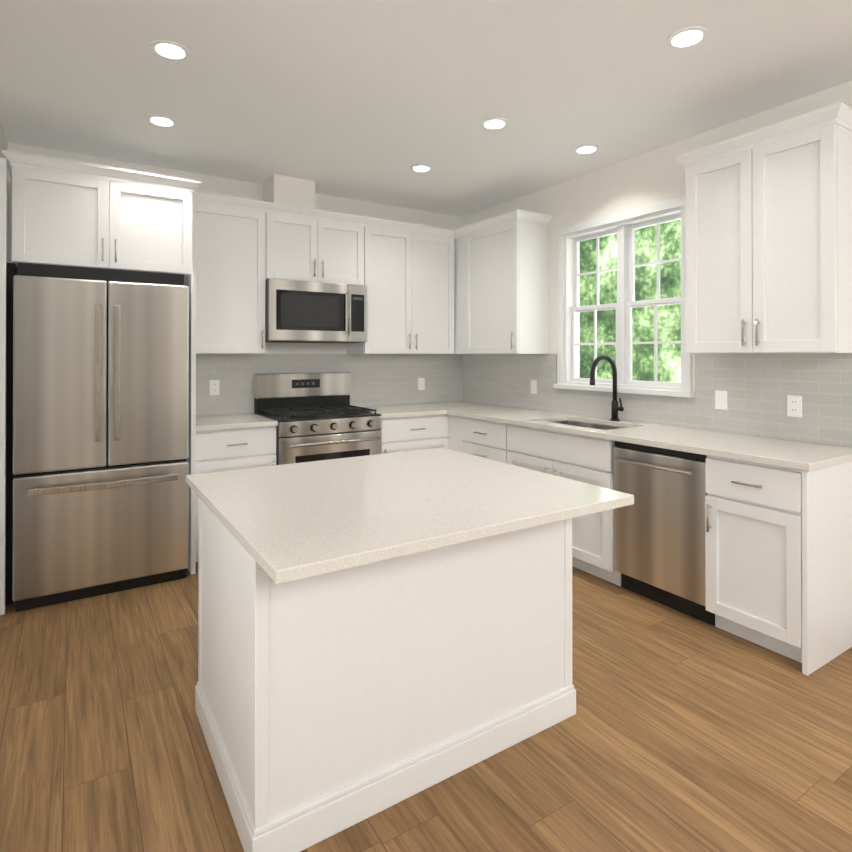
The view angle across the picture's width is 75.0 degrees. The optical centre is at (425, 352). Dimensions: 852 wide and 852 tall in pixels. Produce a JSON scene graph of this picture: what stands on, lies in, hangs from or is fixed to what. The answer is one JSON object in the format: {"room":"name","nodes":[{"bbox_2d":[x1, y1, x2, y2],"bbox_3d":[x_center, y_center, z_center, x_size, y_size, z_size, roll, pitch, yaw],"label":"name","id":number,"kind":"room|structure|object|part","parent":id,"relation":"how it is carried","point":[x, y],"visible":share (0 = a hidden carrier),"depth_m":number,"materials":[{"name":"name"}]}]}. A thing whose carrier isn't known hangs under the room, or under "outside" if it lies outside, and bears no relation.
{"room":"kitchen","nodes":[
{"label":"kitchen","id":0,"kind":"room"},
{"bbox_2d":[0,119,7,181],"bbox_3d":[-0.792,0.002,0.440,0.150,2.750,7.350,0,0,-33],"label":"wall","id":1,"kind":"structure","parent":0,"point":[3,143],"depth_m":3.33,"materials":[{"name":"paint"}]},
{"bbox_2d":[7,142,462,353],"bbox_3d":[-1.207,0.018,4.622,4.045,2.750,0.150,0,0,-33],"label":"wall","id":2,"kind":"structure","parent":0,"point":[229,187],"depth_m":4.50,"materials":[{"name":"paint"}]},
{"bbox_2d":[2,150,200,277],"bbox_3d":[-2.058,-0.800,3.572,1.013,0.598,0.705,0,0,-33],"label":"upper cabinet","id":3,"kind":"object","parent":2,"relation":"attached to","point":[73,213],"visible":1,"depth_m":3.28,"materials":[{"name":"white wood"}]},
{"bbox_2d":[193,202,265,353],"bbox_3d":[-1.510,-0.521,4.112,0.554,1.055,0.382,0,0,-33],"label":"upper cabinet","id":4,"kind":"object","parent":2,"relation":"attached to","point":[229,257],"visible":0.75,"depth_m":4.00,"materials":[{"name":"white wood"}]},
{"bbox_2d":[265,213,363,284],"bbox_3d":[-0.933,-0.800,4.481,0.810,0.495,0.382,0,0,-33],"label":"upper cabinet","id":5,"kind":"object","parent":2,"relation":"attached to","point":[305,249],"visible":0.94,"depth_m":4.33,"materials":[{"name":"white wood"}]},
{"bbox_2d":[265,278,366,342],"bbox_3d":[-0.911,-0.314,4.443,0.800,0.466,0.466,0,0,-33],"label":"over-the-range microwave","id":6,"kind":"object","parent":5,"relation":"attached to","point":[296,311],"visible":0.96,"depth_m":4.26,"materials":[{"name":"silver metal"}]},
{"bbox_2d":[196,354,462,415],"bbox_3d":[-0.737,0.245,4.824,2.629,0.470,0.009,0,0,-33],"label":"backsplash","id":7,"kind":"structure","parent":2,"relation":"attached to","point":[382,379],"depth_m":4.88,"materials":[{"name":"tile"}]},
{"bbox_2d":[210,380,218,394],"bbox_3d":[-1.620,0.267,4.251,0.072,0.115,0.007,0,0,-33],"label":"electrical outlet","id":8,"kind":"object","parent":7,"relation":"attached to","point":[214,387],"visible":1,"depth_m":4.25,"materials":[{"name":"plastic"}]},
{"bbox_2d":[418,378,424,389],"bbox_3d":[-0.043,0.296,5.256,0.072,0.115,0.007,0,0,-33],"label":"electrical outlet","id":9,"kind":"object","parent":7,"relation":"attached to","point":[421,383],"visible":1,"depth_m":5.25,"materials":[{"name":"plastic"}]},
{"bbox_2d":[346,216,454,353],"bbox_3d":[-0.216,-0.552,4.956,0.907,1.123,0.348,0,0,-33],"label":"upper cabinet","id":10,"kind":"object","parent":2,"relation":"attached to","point":[409,275],"depth_m":4.79,"materials":[{"name":"white wood"}]},
{"bbox_2d":[263,174,314,208],"bbox_3d":[-1.097,-1.242,4.430,0.330,0.230,0.300,0,0,-33],"label":"cover","id":11,"kind":"object","parent":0,"point":[281,189],"depth_m":4.30,"materials":[{"name":"paint"}]},
{"bbox_2d":[0,562,851,851],"bbox_3d":[0.808,1.411,1.454,4.045,0.060,7.750,0,0,-33],"label":"floor","id":12,"kind":"structure","parent":0,"point":[678,731],"depth_m":1.92,"materials":[{"name":"brown wood"}]},
{"bbox_2d":[0,158,6,614],"bbox_3d":[-2.265,0.177,2.946,0.054,2.420,0.038,0,0,-33],"label":"panel","id":13,"kind":"object","parent":12,"relation":"on","point":[3,226],"visible":1,"depth_m":2.94,"materials":[{"name":"white wood"}]},
{"bbox_2d":[6,262,195,611],"bbox_3d":[-2.034,0.445,3.471,1.007,1.888,0.893,0,0,-33],"label":"refrigerator","id":14,"kind":"object","parent":12,"relation":"on","point":[97,426],"depth_m":3.14,"materials":[{"name":"silver metal"}]},
{"bbox_3d":[-1.661,0.446,3.796,0.028,1.888,0.747,0,0,-33],"label":"fridge panel","id":15,"kind":"part","parent":14,"relation":"part of","materials":[{"name":"white wood"}]},
{"bbox_2d":[195,426,275,561],"bbox_3d":[-1.436,0.951,3.987,0.550,0.880,0.662,0,0,-33],"label":"base cabinet","id":16,"kind":"object","parent":12,"relation":"on","point":[230,449],"visible":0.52,"depth_m":3.73,"materials":[{"name":"white wood"}]},
{"bbox_2d":[196,413,277,431],"bbox_3d":[-1.443,0.494,3.994,0.560,0.034,0.647,0,0,-33],"label":"countertop","id":17,"kind":"structure","parent":16,"relation":"on","point":[225,421],"depth_m":3.85,"materials":[{"name":"stone"}]},
{"bbox_2d":[254,372,381,464],"bbox_3d":[-0.837,0.780,4.322,0.804,1.225,0.725,0,0,-33],"label":"range","id":18,"kind":"object","parent":12,"relation":"on","point":[317,416],"visible":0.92,"depth_m":4.22,"materials":[{"name":"silver metal"}]},
{"bbox_2d":[186,447,633,851],"bbox_3d":[-0.122,0.936,2.061,1.246,0.895,1.170,0,0,-33],"label":"kitchen island","id":19,"kind":"object","parent":12,"relation":"on","point":[377,633],"visible":1,"depth_m":1.74,"materials":[{"name":"wood"}]},
{"bbox_2d":[380,414,448,453],"bbox_3d":[-0.239,0.954,4.750,0.650,0.880,0.662,0,0,-33],"label":"base cabinet","id":20,"kind":"object","parent":12,"relation":"on","point":[401,434],"visible":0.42,"depth_m":4.50,"materials":[{"name":"white wood"}]},
{"bbox_2d":[352,404,443,418],"bbox_3d":[-0.265,0.497,4.743,0.600,0.034,0.650,0,0,-33],"label":"countertop","id":21,"kind":"structure","parent":20,"relation":"on","point":[406,410],"depth_m":4.61,"materials":[{"name":"stone"}]},
{"bbox_2d":[448,414,459,451],"bbox_3d":[0.498,0.954,4.764,0.607,0.880,0.213,0,0,-33],"label":"base cabinet","id":22,"kind":"object","parent":12,"relation":"on","point":[454,421],"depth_m":4.61,"materials":[{"name":"white wood"}]},
{"bbox_2d":[460,416,575,464],"bbox_3d":[0.714,0.953,4.405,0.629,0.880,0.619,0,0,-33],"label":"base cabinet","id":23,"kind":"object","parent":12,"relation":"on","point":[496,441],"depth_m":4.05,"materials":[{"name":"white wood"}]},
{"bbox_2d":[416,401,851,470],"bbox_3d":[0.993,0.494,3.940,0.659,0.034,3.357,0,0,-33],"label":"countertop","id":24,"kind":"structure","parent":23,"relation":"on","point":[799,455],"depth_m":3.10,"materials":[{"name":"stone"}]},
{"bbox_2d":[552,421,619,429],"bbox_3d":[1.089,0.606,3.804,0.408,0.188,0.688,0,0,-33],"label":"sink","id":25,"kind":"object","parent":24,"relation":"in","point":[589,425],"visible":0.06,"depth_m":4.03,"materials":[{"name":"silver metal"}]},
{"bbox_2d":[590,355,623,420],"bbox_3d":[1.246,0.245,3.822,0.281,0.460,0.105,0,0,-33],"label":"faucet","id":26,"kind":"object","parent":24,"relation":"on","point":[615,408],"visible":1,"depth_m":3.87,"materials":[{"name":"black metal"}]},
{"bbox_2d":[512,446,620,585],"bbox_3d":[1.095,1.070,3.806,0.629,0.640,0.922,0,0,-33],"label":"base cabinet","id":27,"kind":"object","parent":12,"relation":"on","point":[592,534],"depth_m":3.40,"materials":[{"name":"white wood"}]},
{"bbox_2d":[614,441,714,625],"bbox_3d":[1.481,0.952,3.163,0.655,0.872,0.564,0,0,-33],"label":"dishwasher","id":28,"kind":"object","parent":12,"relation":"on","point":[659,540],"visible":0.6,"depth_m":2.99,"materials":[{"name":"silver metal"}]},
{"bbox_2d":[705,455,851,675],"bbox_3d":[1.776,0.946,2.738,0.629,0.880,0.457,0,0,-33],"label":"base cabinet","id":29,"kind":"object","parent":12,"relation":"on","point":[778,559],"depth_m":2.53,"materials":[{"name":"white wood"}]},
{"bbox_2d":[0,0,851,216],"bbox_3d":[0.808,-1.419,1.465,4.045,0.100,7.750,0,0,-33],"label":"ceiling","id":30,"kind":"structure","parent":0,"point":[373,101],"depth_m":2.80,"materials":[{"name":"paint"}]},
{"bbox_2d":[146,115,176,126],"bbox_3d":[-1.550,-1.357,3.253,0.164,0.008,0.164,0,0,-33],"label":"recessed light","id":31,"kind":"object","parent":30,"relation":"in","point":[161,120],"visible":0.98,"depth_m":3.25,"materials":[{"name":"beige plastic"}]},
{"bbox_2d":[150,40,189,60],"bbox_3d":[-1.152,-1.360,2.498,0.164,0.008,0.164,0,0,-33],"label":"recessed light","id":32,"kind":"object","parent":30,"relation":"in","point":[170,50],"visible":1,"depth_m":2.49,"materials":[{"name":"beige plastic"}]},
{"bbox_2d":[410,164,431,171],"bbox_3d":[-0.035,-1.354,4.076,0.164,0.008,0.164,0,0,-33],"label":"recessed light","id":33,"kind":"object","parent":30,"relation":"in","point":[421,168],"visible":0.94,"depth_m":4.06,"materials":[{"name":"beige plastic"}]},
{"bbox_2d":[481,117,508,129],"bbox_3d":[0.407,-1.357,3.290,0.164,0.008,0.164,0,0,-33],"label":"recessed light","id":34,"kind":"object","parent":30,"relation":"in","point":[496,123],"visible":1,"depth_m":3.28,"materials":[{"name":"beige plastic"}]},
{"bbox_2d":[574,144,598,153],"bbox_3d":[1.070,-1.355,3.701,0.164,0.008,0.164,0,0,-33],"label":"recessed light","id":35,"kind":"object","parent":30,"relation":"in","point":[587,149],"visible":0.98,"depth_m":3.69,"materials":[{"name":"beige plastic"}]},
{"bbox_2d":[667,26,707,48],"bbox_3d":[1.129,-1.360,2.399,0.164,0.008,0.164,0,0,-33],"label":"recessed light","id":36,"kind":"object","parent":30,"relation":"in","point":[687,37],"visible":1,"depth_m":2.39,"materials":[{"name":"beige plastic"}]},
{"bbox_2d":[463,81,851,427],"bbox_3d":[2.409,0.010,2.479,0.150,2.750,7.350,0,0,-33],"label":"wall","id":37,"kind":"structure","parent":0,"point":[651,177],"depth_m":3.91,"materials":[{"name":"paint"}]},
{"bbox_2d":[454,209,552,353],"bbox_3d":[0.536,-0.552,4.916,0.385,1.123,1.224,0,0,-33],"label":"upper cabinet","id":38,"kind":"object","parent":37,"relation":"attached to","point":[501,283],"visible":1,"depth_m":4.52,"materials":[{"name":"white wood"}]},
{"bbox_2d":[554,196,694,397],"bbox_3d":[1.413,-0.355,3.996,0.200,1.273,1.161,0,0,-33],"label":"window","id":39,"kind":"structure","parent":37,"relation":"in","point":[624,232],"depth_m":3.98,"materials":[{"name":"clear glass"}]},
{"bbox_2d":[463,353,851,446],"bbox_3d":[1.266,0.242,4.120,0.009,0.470,3.330,0,0,-33],"label":"backsplash","id":40,"kind":"structure","parent":37,"relation":"attached to","point":[758,387],"depth_m":3.30,"materials":[{"name":"tile"}]},
{"bbox_2d":[531,380,536,393],"bbox_3d":[0.905,0.289,4.668,0.009,0.115,0.072,0,0,-33],"label":"electrical outlet","id":41,"kind":"object","parent":40,"relation":"attached to","point":[533,386],"visible":1,"depth_m":4.66,"materials":[{"name":"plastic"}]},
{"bbox_2d":[715,390,726,409],"bbox_3d":[1.765,0.283,3.319,0.009,0.115,0.072,0,0,-33],"label":"electrical outlet","id":42,"kind":"object","parent":40,"relation":"attached to","point":[720,400],"visible":1,"depth_m":3.32,"materials":[{"name":"plastic"}]},
{"bbox_2d":[787,395,801,416],"bbox_3d":[1.980,0.287,2.982,0.007,0.115,0.072,0,0,-33],"label":"electrical outlet","id":43,"kind":"object","parent":40,"relation":"attached to","point":[794,405],"visible":1,"depth_m":2.98,"materials":[{"name":"plastic"}]},
{"bbox_2d":[675,102,851,352],"bbox_3d":[1.804,-0.560,2.928,0.385,1.123,0.813,0,0,-33],"label":"upper cabinet","id":44,"kind":"object","parent":37,"relation":"attached to","point":[768,239],"visible":1,"depth_m":2.77,"materials":[{"name":"white wood"}]},
{"label":"outside","id":45,"kind":"structure","parent":0,"visible":0},
{"bbox_2d":[580,219,680,381],"bbox_3d":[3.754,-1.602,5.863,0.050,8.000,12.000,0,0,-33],"label":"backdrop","id":46,"kind":"structure","parent":45,"point":[638,367],"depth_m":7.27,"materials":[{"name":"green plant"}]}
]}

